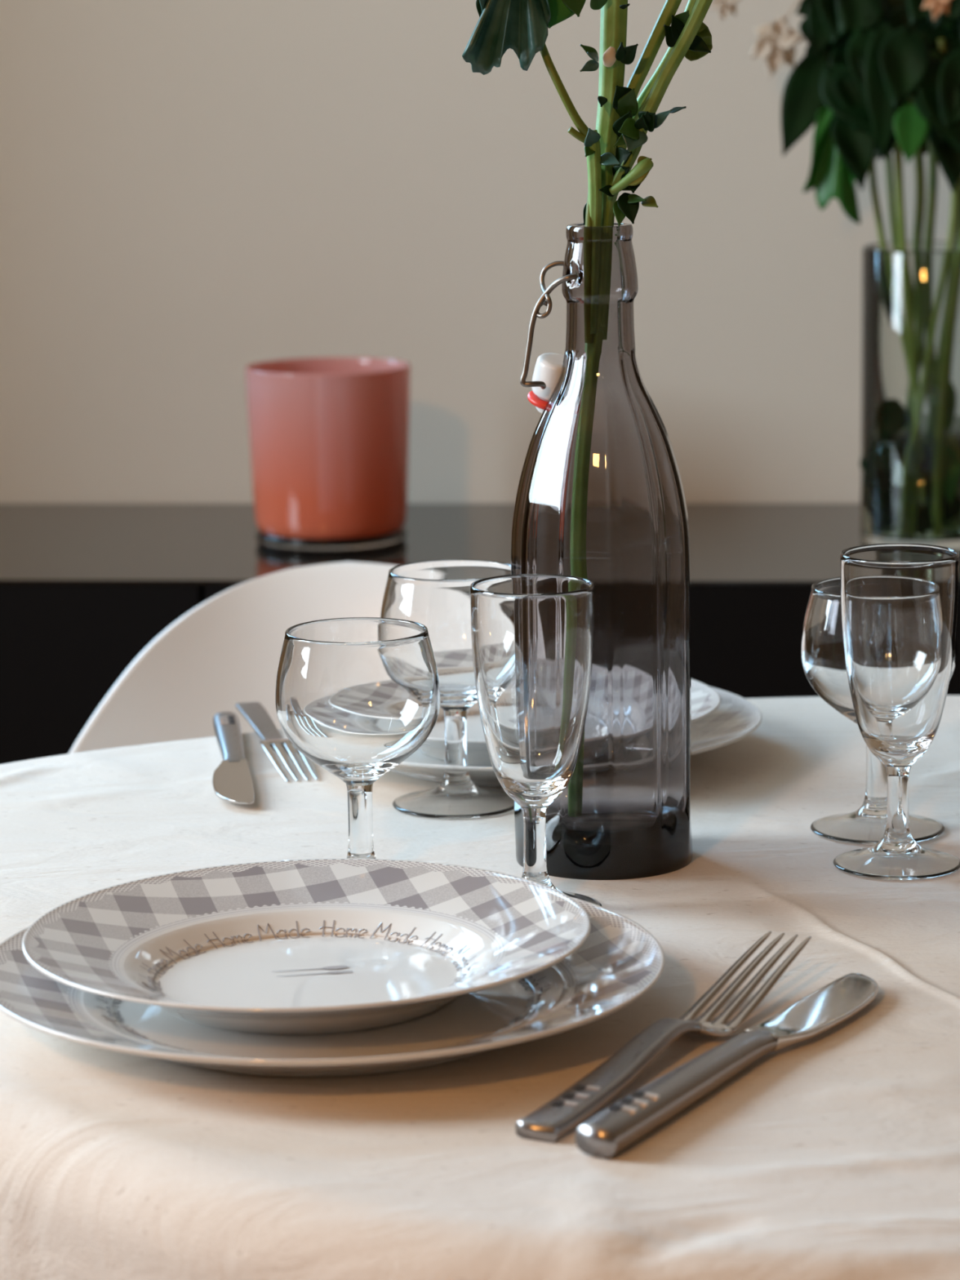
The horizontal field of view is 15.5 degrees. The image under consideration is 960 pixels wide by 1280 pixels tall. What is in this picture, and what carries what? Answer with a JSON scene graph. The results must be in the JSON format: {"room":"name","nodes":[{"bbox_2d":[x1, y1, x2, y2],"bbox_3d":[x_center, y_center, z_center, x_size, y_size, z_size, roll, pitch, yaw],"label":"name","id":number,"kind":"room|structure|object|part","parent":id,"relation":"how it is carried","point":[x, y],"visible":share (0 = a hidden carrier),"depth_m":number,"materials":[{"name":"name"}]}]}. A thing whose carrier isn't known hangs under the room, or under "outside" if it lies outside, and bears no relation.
{"room":"dining room","nodes":[
{"label":"dining room","id":0,"kind":"room"},
{"bbox_2d":[0,0,955,503],"bbox_3d":[1.093,-0.678,3.084,3.150,2.500,0.400,0,11,5],"label":"wall","id":1,"kind":"structure","parent":0,"point":[194,193],"depth_m":3.05,"materials":[{"name":"beige paint"}]},
{"bbox_3d":[0.164,1.014,1.155,4.400,0.100,5.200,-1,10,0],"label":"floor","id":2,"kind":"structure","parent":0,"visible":0},
{"bbox_2d":[69,561,395,753],"bbox_3d":[-0.081,0.371,2.214,0.460,0.790,0.417,-1,11,0],"label":"dining chair","id":3,"kind":"object","parent":2,"relation":"on","point":[224,652],"visible":0.16,"depth_m":2.30,"materials":[{"name":"white plastic"}]},
{"bbox_2d":[0,503,959,764],"bbox_3d":[0.441,0.272,2.899,1.820,0.717,0.405,0,11,5],"label":"sideboard","id":4,"kind":"object","parent":2,"relation":"on","point":[86,588],"visible":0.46,"depth_m":2.73,"materials":[{"name":"black laminate"}]},
{"bbox_3d":[-0.345,0.255,2.772,0.269,0.608,0.016,0,11,5],"label":"door","id":5,"kind":"part","parent":4,"relation":"part of","materials":[{"name":"black wood"}]},
{"bbox_2d":[244,356,410,552],"bbox_3d":[-0.122,-0.151,2.861,0.134,0.144,0.134,-1,11,0],"label":"candle holder","id":6,"kind":"object","parent":4,"relation":"on","point":[329,436],"visible":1,"depth_m":2.81,"materials":[{"name":"pink glass"}]},
{"bbox_3d":[0.090,0.256,2.732,0.596,0.608,0.016,0,11,5],"label":"door","id":7,"kind":"part","parent":4,"relation":"part of","materials":[{"name":"black wood"}]},
{"bbox_2d":[860,240,959,551],"bbox_3d":[0.357,-0.195,2.803,0.107,0.237,0.107,-1,11,0],"label":"glass vase","id":8,"kind":"object","parent":4,"relation":"on","point":[910,328],"visible":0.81,"depth_m":2.76,"materials":[{"name":"clear glass"}]},
{"bbox_3d":[0.358,-0.123,2.817,0.100,0.073,0.100,-1,10,0],"label":"water","id":9,"kind":"object","parent":8,"relation":"in","visible":0},
{"bbox_2d":[780,0,959,249],"bbox_3d":[0.330,-0.303,2.761,0.184,0.445,0.089,2,11,14],"label":"leaves","id":10,"kind":"object","parent":9,"relation":"in","point":[808,89],"visible":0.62,"depth_m":2.74,"materials":[{"name":"green plant"}]},
{"bbox_2d":[708,0,738,22],"bbox_3d":[0.225,-0.508,2.728,0.097,0.056,0.011,-1,11,-3],"label":"flower","id":11,"kind":"object","parent":10,"relation":"attached to","point":[724,7],"visible":1,"depth_m":2.73,"materials":[{"name":"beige plant"}]},
{"bbox_2d":[748,0,804,78],"bbox_3d":[0.241,-0.477,2.733,0.066,0.080,0.019,-1,11,0],"label":"flower","id":12,"kind":"object","parent":10,"relation":"attached to","point":[776,42],"visible":1,"depth_m":2.73,"materials":[{"name":"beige plant"}]},
{"bbox_2d":[799,17,959,472],"bbox_3d":[0.332,-0.308,2.777,0.161,0.450,0.116,-1,11,0],"label":"stem","id":13,"kind":"object","parent":9,"relation":"in","point":[949,72],"visible":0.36,"depth_m":2.70,"materials":[{"name":"green plant"}]},
{"bbox_2d":[816,0,959,250],"bbox_3d":[0.339,-0.303,2.779,0.156,0.440,0.111,-1,11,0],"label":"stem","id":14,"kind":"object","parent":9,"relation":"in","point":[827,8],"visible":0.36,"depth_m":2.71,"materials":[{"name":"green plant"}]},
{"bbox_2d":[822,0,959,250],"bbox_3d":[0.334,-0.308,2.773,0.131,0.451,0.106,-1,11,0],"label":"stem","id":15,"kind":"object","parent":9,"relation":"in","point":[915,11],"visible":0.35,"depth_m":2.72,"materials":[{"name":"green plant"}]},
{"bbox_2d":[921,0,949,21],"bbox_3d":[0.348,-0.485,2.675,0.026,0.029,0.011,-1,11,0],"label":"flower","id":16,"kind":"object","parent":15,"relation":"attached to","point":[936,6],"visible":1,"depth_m":2.67,"materials":[{"name":"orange plant"}]},
{"bbox_2d":[825,0,959,250],"bbox_3d":[0.329,-0.297,2.758,0.155,0.435,0.093,3,11,19],"label":"leaves","id":17,"kind":"object","parent":9,"relation":"in","point":[904,55],"visible":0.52,"depth_m":2.70,"materials":[{"name":"green plant"}]},
{"bbox_2d":[831,4,959,250],"bbox_3d":[0.330,-0.310,2.780,0.131,0.453,0.103,-1,11,0],"label":"stem","id":18,"kind":"object","parent":9,"relation":"in","point":[857,148],"visible":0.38,"depth_m":2.72,"materials":[{"name":"green plant"}]},
{"bbox_2d":[857,15,937,250],"bbox_3d":[0.335,-0.299,2.781,0.112,0.432,0.112,-1,11,0],"label":"stem","id":19,"kind":"object","parent":9,"relation":"in","point":[932,161],"visible":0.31,"depth_m":2.80,"materials":[{"name":"green plant"}]},
{"bbox_2d":[846,0,959,487],"bbox_3d":[0.351,-0.301,2.777,0.136,0.440,0.114,-1,11,0],"label":"stem","id":20,"kind":"object","parent":9,"relation":"in","point":[865,43],"visible":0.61,"depth_m":2.71,"materials":[{"name":"green plant"}]},
{"bbox_2d":[876,50,945,250],"bbox_3d":[0.346,-0.294,2.779,0.133,0.421,0.109,-1,11,0],"label":"stem","id":21,"kind":"object","parent":9,"relation":"in","point":[887,155],"visible":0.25,"depth_m":2.79,"materials":[{"name":"green plant"}]},
{"bbox_3d":[0.227,0.492,1.648,0.874,0.746,0.874,-1,10,0],"label":"dining table","id":22,"kind":"object","parent":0,"visible":0},
{"bbox_2d":[0,695,959,1279],"bbox_3d":[0.176,0.235,1.622,1.170,0.242,1.039,-1,11,0],"label":"tablecloth","id":23,"kind":"object","parent":22,"relation":"on","point":[834,1154],"visible":0.62,"depth_m":1.32,"materials":[{"name":"fabric"}]},
{"bbox_2d":[212,711,254,804],"bbox_3d":[-0.135,0.063,1.887,0.021,0.010,0.204,-2,11,-6],"label":"table knife","id":24,"kind":"object","parent":23,"relation":"on","point":[232,780],"visible":1,"depth_m":1.86,"materials":[{"name":"silver metal"}]},
{"bbox_3d":[-0.137,0.056,1.929,0.015,0.010,0.119,-2,11,-6],"label":"handle","id":25,"kind":"part","parent":24,"relation":"part of","materials":[{"name":"silver metal"}]},
{"bbox_3d":[-0.129,0.074,1.830,0.021,0.005,0.088,-2,11,-6],"label":"blade","id":26,"kind":"part","parent":24,"relation":"part of","materials":[{"name":"silver metal"}]},
{"bbox_2d":[235,702,318,782],"bbox_3d":[-0.114,0.054,1.949,0.023,0.007,0.200,-3,11,-11],"label":"fork","id":27,"kind":"object","parent":23,"relation":"on","point":[255,713],"visible":0.85,"depth_m":1.92,"materials":[{"name":"silver metal"}]},
{"bbox_3d":[-0.123,0.047,1.993,0.015,0.004,0.110,-3,11,-12],"label":"handle","id":28,"kind":"part","parent":27,"relation":"part of","materials":[{"name":"silver metal"}]},
{"bbox_2d":[0,896,664,1076],"bbox_3d":[-0.064,0.141,1.431,0.277,0.024,0.277,-1,11,0],"label":"dinner plate","id":29,"kind":"object","parent":23,"relation":"on","point":[619,961],"visible":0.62,"depth_m":1.39,"materials":[{"name":"ceramic"}]},
{"bbox_2d":[22,858,591,1034],"bbox_3d":[-0.071,0.131,1.445,0.232,0.029,0.232,-2,11,-6],"label":"plate","id":30,"kind":"object","parent":29,"relation":"on","point":[304,946],"visible":1,"depth_m":1.48,"materials":[{"name":"ceramic"}]},
{"bbox_2d":[275,617,440,858],"bbox_3d":[-0.056,0.055,1.622,0.076,0.122,0.076,1,11,10],"label":"wine glass","id":31,"kind":"object","parent":23,"relation":"on","point":[357,697],"visible":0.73,"depth_m":1.59,"materials":[{"name":"clear glass"}]},
{"bbox_2d":[275,617,440,786],"bbox_3d":[-0.056,0.031,1.617,0.076,0.072,0.076,-1,10,0],"label":"bowl","id":32,"kind":"object","parent":31,"relation":"on","point":[356,696],"depth_m":1.59,"materials":[{"name":"clear glass"}]},
{"bbox_3d":[-0.055,0.082,1.627,0.013,0.032,0.013,-1,10,0],"label":"stem","id":33,"kind":"part","parent":31,"relation":"part of","materials":[{"name":"clear glass"}]},
{"bbox_2d":[380,559,514,818],"bbox_3d":[-0.013,0.024,1.785,0.076,0.122,0.076,-3,11,-14],"label":"wine glass","id":34,"kind":"object","parent":23,"relation":"on","point":[435,594],"visible":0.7,"depth_m":1.77,"materials":[{"name":"clear glass"}]},
{"bbox_2d":[380,559,511,711],"bbox_3d":[-0.013,0.000,1.780,0.076,0.072,0.076,4,12,26],"label":"bowl","id":35,"kind":"object","parent":34,"relation":"on","point":[435,594],"depth_m":1.75,"materials":[{"name":"clear glass"}]},
{"bbox_3d":[-0.012,0.051,1.790,0.013,0.032,0.013,4,12,26],"label":"stem","id":36,"kind":"part","parent":34,"relation":"part of","materials":[{"name":"clear glass"}]},
{"bbox_2d":[470,573,602,906],"bbox_3d":[0.024,0.049,1.575,0.060,0.149,0.060,6,12,32],"label":"champagne flute","id":37,"kind":"object","parent":23,"relation":"on","point":[532,634],"visible":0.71,"depth_m":1.55,"materials":[{"name":"clear glass"}]},
{"bbox_2d":[470,573,594,808],"bbox_3d":[0.024,0.025,1.571,0.055,0.101,0.055,-1,10,0],"label":"bowl","id":38,"kind":"object","parent":37,"relation":"on","point":[532,634],"depth_m":1.55,"materials":[{"name":"clear glass"}]},
{"bbox_3d":[0.025,0.090,1.583,0.013,0.032,0.013,-1,10,0],"label":"stem","id":39,"kind":"part","parent":37,"relation":"part of","materials":[{"name":"clear glass"}]},
{"bbox_2d":[390,686,761,786],"bbox_3d":[0.024,0.052,1.909,0.258,0.022,0.258,-8,13,-35],"label":"dinner plate","id":40,"kind":"object","parent":23,"relation":"on","point":[736,717],"visible":0.17,"depth_m":1.88,"materials":[{"name":"ceramic"}]},
{"bbox_2d":[417,678,720,766],"bbox_3d":[0.023,0.044,1.912,0.216,0.025,0.216,-8,12,-32],"label":"plate","id":41,"kind":"object","parent":40,"relation":"on","point":[705,700],"visible":0.12,"depth_m":1.90,"materials":[{"name":"ceramic"}]},
{"bbox_2d":[511,222,693,879],"bbox_3d":[0.058,-0.044,1.655,0.085,0.302,0.085,-4,11,-16],"label":"bottle","id":42,"kind":"object","parent":23,"relation":"on","point":[601,500],"visible":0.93,"depth_m":1.63,"materials":[{"name":"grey glass"}]},
{"bbox_2d":[462,0,602,226],"bbox_3d":[0.024,-0.230,1.606,0.064,0.184,0.023,-2,11,-8],"label":"stem","id":43,"kind":"object","parent":42,"relation":"in","point":[522,26],"visible":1,"depth_m":1.60,"materials":[{"name":"green plant"}]},
{"bbox_2d":[585,190,592,226],"bbox_3d":[0.051,-0.177,1.624,0.007,0.081,0.008,-1,11,0],"label":"stem","id":44,"kind":"object","parent":42,"relation":"in","point":[588,219],"visible":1,"depth_m":1.62,"materials":[{"name":"green plant"}]},
{"bbox_2d":[579,0,638,226],"bbox_3d":[0.056,-0.114,1.636,0.036,0.407,0.023,-1,11,0],"label":"stem","id":45,"kind":"object","parent":42,"relation":"in","point":[614,55],"visible":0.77,"depth_m":1.61,"materials":[{"name":"green plant"}]},
{"bbox_2d":[612,0,681,226],"bbox_3d":[0.078,-0.226,1.620,0.049,0.177,0.018,-1,11,0],"label":"stem","id":46,"kind":"object","parent":42,"relation":"in","point":[624,103],"visible":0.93,"depth_m":1.61,"materials":[{"name":"green plant"}]},
{"bbox_2d":[599,0,712,226],"bbox_3d":[0.084,-0.228,1.613,0.064,0.170,0.021,-1,11,0],"label":"stem","id":47,"kind":"object","parent":42,"relation":"in","point":[633,133],"visible":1,"depth_m":1.61,"materials":[{"name":"green plant"}]},
{"bbox_2d":[624,0,712,149],"bbox_3d":[0.081,-0.232,1.626,0.059,0.167,0.018,-1,11,0],"label":"stem","id":48,"kind":"object","parent":42,"relation":"in","point":[701,45],"visible":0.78,"depth_m":1.62,"materials":[{"name":"green plant"}]},
{"bbox_2d":[515,931,811,1142],"bbox_3d":[0.075,0.151,1.369,0.026,0.020,0.230,5,12,28],"label":"fork","id":49,"kind":"object","parent":23,"relation":"on","point":[573,1106],"visible":1,"depth_m":1.35,"materials":[{"name":"silver metal"}]},
{"bbox_3d":[0.050,0.163,1.325,0.017,0.014,0.126,5,12,28],"label":"handle","id":50,"kind":"part","parent":49,"relation":"part of","materials":[{"name":"silver metal"}]},
{"bbox_2d":[575,973,878,1158],"bbox_3d":[0.103,0.158,1.353,0.024,0.013,0.243,5,12,30],"label":"table knife","id":51,"kind":"object","parent":23,"relation":"on","point":[612,1130],"visible":1,"depth_m":1.32,"materials":[{"name":"silver metal"}]},
{"bbox_3d":[0.076,0.166,1.311,0.017,0.012,0.142,11,15,28],"label":"handle","id":52,"kind":"part","parent":51,"relation":"part of","materials":[{"name":"silver metal"}]},
{"bbox_3d":[0.138,0.147,1.412,0.024,0.006,0.105,11,15,28],"label":"blade","id":53,"kind":"part","parent":51,"relation":"part of","materials":[{"name":"silver metal"}]},
{"bbox_2d":[800,577,957,844],"bbox_3d":[0.195,0.033,1.720,0.076,0.122,0.076,1,11,10],"label":"wine glass","id":54,"kind":"object","parent":23,"relation":"on","point":[822,650],"visible":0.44,"depth_m":1.71,"materials":[{"name":"clear glass"}]},
{"bbox_3d":[0.195,0.060,1.725,0.013,0.032,0.013,-7,12,-30],"label":"stem","id":55,"kind":"part","parent":54,"relation":"part of","materials":[{"name":"clear glass"}]},
{"bbox_2d":[800,577,957,724],"bbox_3d":[0.194,0.009,1.715,0.076,0.072,0.076,-7,12,-30],"label":"bowl","id":56,"kind":"object","parent":54,"relation":"on","point":[822,650],"depth_m":1.69,"materials":[{"name":"clear glass"}]},
{"bbox_2d":[832,542,959,879],"bbox_3d":[0.196,0.033,1.648,0.060,0.149,0.060,7,13,37],"label":"champagne flute","id":57,"kind":"object","parent":23,"relation":"on","point":[900,601],"visible":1,"depth_m":1.63,"materials":[{"name":"clear glass"}]},
{"bbox_3d":[0.197,0.074,1.655,0.013,0.032,0.013,-10,14,-39],"label":"stem","id":58,"kind":"part","parent":57,"relation":"part of","materials":[{"name":"clear glass"}]},
{"bbox_2d":[840,542,959,767],"bbox_3d":[0.196,0.009,1.643,0.055,0.101,0.055,-10,14,-39],"label":"bowl","id":59,"kind":"object","parent":57,"relation":"on","point":[900,601],"depth_m":1.62,"materials":[{"name":"clear glass"}]}
]}

